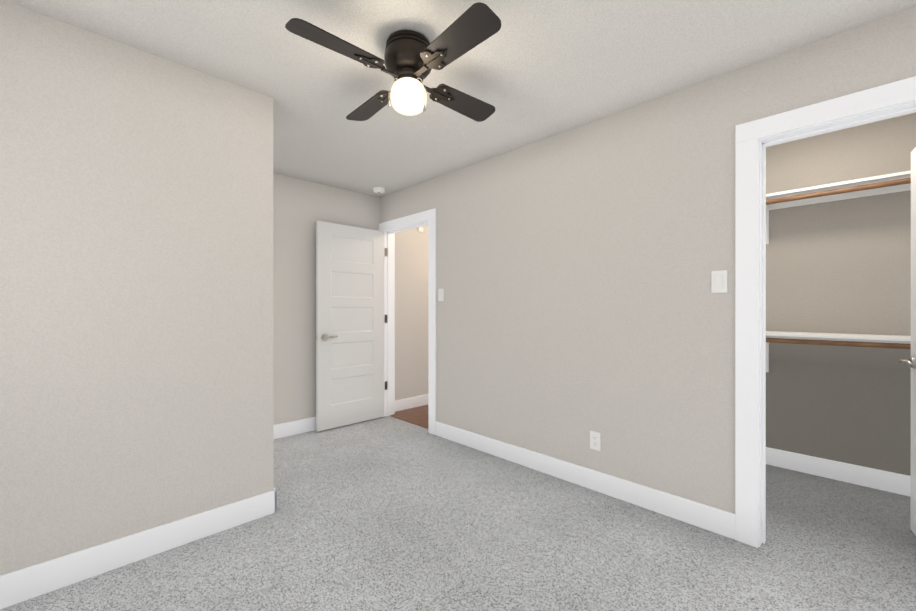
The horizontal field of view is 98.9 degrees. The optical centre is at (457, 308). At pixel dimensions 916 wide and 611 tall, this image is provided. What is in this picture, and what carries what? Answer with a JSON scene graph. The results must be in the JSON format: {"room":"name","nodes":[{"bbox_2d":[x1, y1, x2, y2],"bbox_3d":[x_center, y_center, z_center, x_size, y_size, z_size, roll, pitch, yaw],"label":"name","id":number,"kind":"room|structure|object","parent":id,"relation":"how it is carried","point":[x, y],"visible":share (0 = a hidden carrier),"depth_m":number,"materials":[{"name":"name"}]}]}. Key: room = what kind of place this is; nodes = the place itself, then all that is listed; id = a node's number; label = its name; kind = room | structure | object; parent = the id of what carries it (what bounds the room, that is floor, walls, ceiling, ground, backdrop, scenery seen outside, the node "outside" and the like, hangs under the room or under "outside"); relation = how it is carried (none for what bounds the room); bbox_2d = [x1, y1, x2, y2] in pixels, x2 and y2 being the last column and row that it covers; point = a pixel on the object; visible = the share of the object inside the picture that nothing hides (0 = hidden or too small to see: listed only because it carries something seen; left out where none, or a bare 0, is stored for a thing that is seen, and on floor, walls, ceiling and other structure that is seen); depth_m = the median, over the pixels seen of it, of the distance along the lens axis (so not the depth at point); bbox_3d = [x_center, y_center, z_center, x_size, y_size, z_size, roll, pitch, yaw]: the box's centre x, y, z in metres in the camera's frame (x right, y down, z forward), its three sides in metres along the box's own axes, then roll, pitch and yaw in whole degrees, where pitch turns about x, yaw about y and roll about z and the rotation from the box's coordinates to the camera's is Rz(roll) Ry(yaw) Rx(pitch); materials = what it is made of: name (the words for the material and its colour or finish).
{"room":"empty bedroom","nodes":[
{"label":"empty bedroom","id":0,"kind":"room"},
{"bbox_2d":[0,0,272,575],"bbox_3d":[-2.138,-0.020,2.300,1.508,2.440,1.464,0,0,-45],"label":"wall","id":1,"kind":"structure","parent":0,"point":[136,290],"depth_m":1.83,"materials":[{"name":"paint"}]},
{"bbox_2d":[0,487,276,608],"bbox_3d":[-1.559,1.136,1.833,1.368,0.130,0.016,0,0,-45],"label":"baseboard","id":2,"kind":"structure","parent":1,"relation":"attached to","point":[27,583],"depth_m":1.83,"materials":[{"name":"white wood"}]},
{"bbox_2d":[273,173,427,424],"bbox_3d":[-0.943,-0.021,4.417,3.167,2.440,0.125,0,0,-45],"label":"wall","id":3,"kind":"structure","parent":0,"point":[301,207],"depth_m":3.84,"materials":[{"name":"paint"}]},
{"bbox_2d":[273,417,315,439],"bbox_3d":[-1.451,1.134,3.819,1.602,0.130,0.015,0,0,-45],"label":"baseboard","id":4,"kind":"structure","parent":3,"relation":"attached to","point":[291,428],"depth_m":3.71,"materials":[{"name":"white wood"}]},
{"bbox_2d":[395,394,427,411],"bbox_3d":[-0.303,1.135,4.948,1.300,0.134,0.017,0,0,-45],"label":"baseboard","id":5,"kind":"structure","parent":3,"relation":"attached to","point":[411,402],"depth_m":4.67,"materials":[{"name":"white wood"}]},
{"bbox_2d":[390,405,427,428],"bbox_3d":[0.405,1.224,4.245,1.490,0.059,2.265,0,0,-45],"label":"floor","id":6,"kind":"structure","parent":0,"point":[418,416],"depth_m":4.37,"materials":[{"name":"brown wood"}]},
{"bbox_2d":[0,416,915,610],"bbox_3d":[0.281,1.230,2.051,4.605,0.060,5.215,0,0,-45],"label":"floor","id":7,"kind":"structure","parent":0,"point":[387,513],"depth_m":1.95,"materials":[{"name":"grey carpet"}]},
{"bbox_2d":[4,0,915,197],"bbox_3d":[0.306,-1.290,2.074,4.675,0.100,5.215,0,0,-45],"label":"ceiling","id":8,"kind":"structure","parent":0,"point":[531,71],"depth_m":1.93,"materials":[{"name":"paint"}]},
{"bbox_2d":[373,187,385,193],"bbox_3d":[-0.818,-1.221,4.066,0.132,0.040,0.132,0,0,-45],"label":"smoke detector","id":9,"kind":"object","parent":8,"relation":"attached to","point":[379,190],"visible":1,"depth_m":4.02,"materials":[{"name":"white plastic"}]},
{"bbox_2d":[285,2,500,121],"bbox_3d":[-0.232,-1.067,1.839,0.830,0.344,0.830,0,0,3],"label":"ceiling fan","id":10,"kind":"object","parent":8,"relation":"hanging from","point":[412,59],"visible":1,"depth_m":1.74,"materials":[{"name":"brown metal"}]},
{"bbox_2d":[380,6,915,513],"bbox_3d":[0.920,-0.020,2.663,0.125,2.440,4.990,0,0,-45],"label":"wall","id":11,"kind":"structure","parent":0,"point":[574,270],"depth_m":2.47,"materials":[{"name":"paint"}]},
{"bbox_2d":[316,221,383,431],"bbox_3d":[-1.085,0.172,4.049,0.771,2.030,0.128,0,0,-45],"label":"room door","id":12,"kind":"structure","parent":11,"relation":"in","point":[349,324],"depth_m":4.01,"materials":[{"name":"white wood"}]},
{"bbox_2d":[385,248,386,389],"bbox_3d":[-0.798,0.117,4.347,0.032,1.570,0.002,0,0,-45],"label":"door hinges","id":13,"kind":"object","parent":12,"relation":"attached to","point":[386,320],"depth_m":4.35,"materials":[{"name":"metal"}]},
{"bbox_2d":[384,221,427,416],"bbox_3d":[-0.501,0.167,4.105,0.127,2.065,0.805,0,0,-45],"label":"door jamb","id":14,"kind":"structure","parent":11,"relation":"in","point":[389,324],"depth_m":4.36,"materials":[{"name":"white wood"}]},
{"bbox_2d":[379,208,435,434],"bbox_3d":[-0.496,0.128,4.100,0.161,2.150,0.953,0,0,-45],"label":"door frame","id":15,"kind":"structure","parent":11,"relation":"attached to","point":[429,216],"depth_m":3.75,"materials":[{"name":"white wood"}]},
{"bbox_2d":[438,288,443,300],"bbox_3d":[-0.160,-0.126,3.662,0.012,0.118,0.072,0,0,-45],"label":"light switch","id":16,"kind":"object","parent":11,"relation":"attached to","point":[440,294],"visible":1,"depth_m":3.65,"materials":[{"name":"white plastic"}]},
{"bbox_2d":[435,421,734,539],"bbox_3d":[0.616,1.135,2.873,0.015,0.130,2.354,0,0,-45],"label":"baseboard","id":17,"kind":"structure","parent":11,"relation":"attached to","point":[709,518],"depth_m":2.52,"materials":[{"name":"white wood"}]},
{"bbox_2d":[590,431,600,450],"bbox_3d":[0.905,0.874,2.584,0.008,0.118,0.072,0,0,-45],"label":"outlet","id":18,"kind":"object","parent":11,"relation":"attached to","point":[595,440],"visible":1,"depth_m":2.58,"materials":[{"name":"white plastic"}]},
{"bbox_2d":[711,270,727,292],"bbox_3d":[1.392,-0.142,2.087,0.012,0.118,0.072,0,0,-45],"label":"light switch","id":19,"kind":"object","parent":11,"relation":"attached to","point":[719,281],"visible":1,"depth_m":2.08,"materials":[{"name":"white plastic"}]},
{"bbox_2d":[735,76,915,547],"bbox_3d":[1.795,0.128,1.776,0.161,2.146,0.864,0,0,-45],"label":"door frame","id":20,"kind":"structure","parent":11,"relation":"attached to","point":[749,135],"depth_m":1.98,"materials":[{"name":"white wood"}]},
{"bbox_2d":[899,147,915,535],"bbox_3d":[2.247,0.174,1.863,0.637,2.030,0.174,0,0,-45],"label":"closet door","id":21,"kind":"structure","parent":11,"relation":"in","point":[911,361],"depth_m":2.07,"materials":[{"name":"white wood"}]},
{"bbox_2d":[766,113,915,475],"bbox_3d":[2.672,-0.020,2.816,0.125,2.440,2.950,0,0,-45],"label":"wall","id":22,"kind":"structure","parent":0,"point":[842,266],"depth_m":2.73,"materials":[{"name":"paint"}]},
{"bbox_2d":[766,447,910,496],"bbox_3d":[2.621,1.135,2.767,0.017,0.130,2.700,0,0,-45],"label":"baseboard","id":23,"kind":"structure","parent":22,"relation":"attached to","point":[892,482],"depth_m":2.71,"materials":[{"name":"white wood"}]},
{"bbox_2d":[766,331,910,371],"bbox_3d":[2.518,0.334,2.665,0.304,0.318,2.696,0,0,-45],"label":"closet shelf","id":24,"kind":"object","parent":22,"relation":"attached to","point":[874,341],"visible":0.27,"depth_m":2.59,"materials":[{"name":"white wood"}]},
{"bbox_2d":[766,170,910,243],"bbox_3d":[2.518,-0.652,2.664,0.304,0.318,2.696,0,0,-45],"label":"closet shelf","id":25,"kind":"object","parent":22,"relation":"attached to","point":[876,185],"visible":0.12,"depth_m":2.61,"materials":[{"name":"white wood"}]}
]}

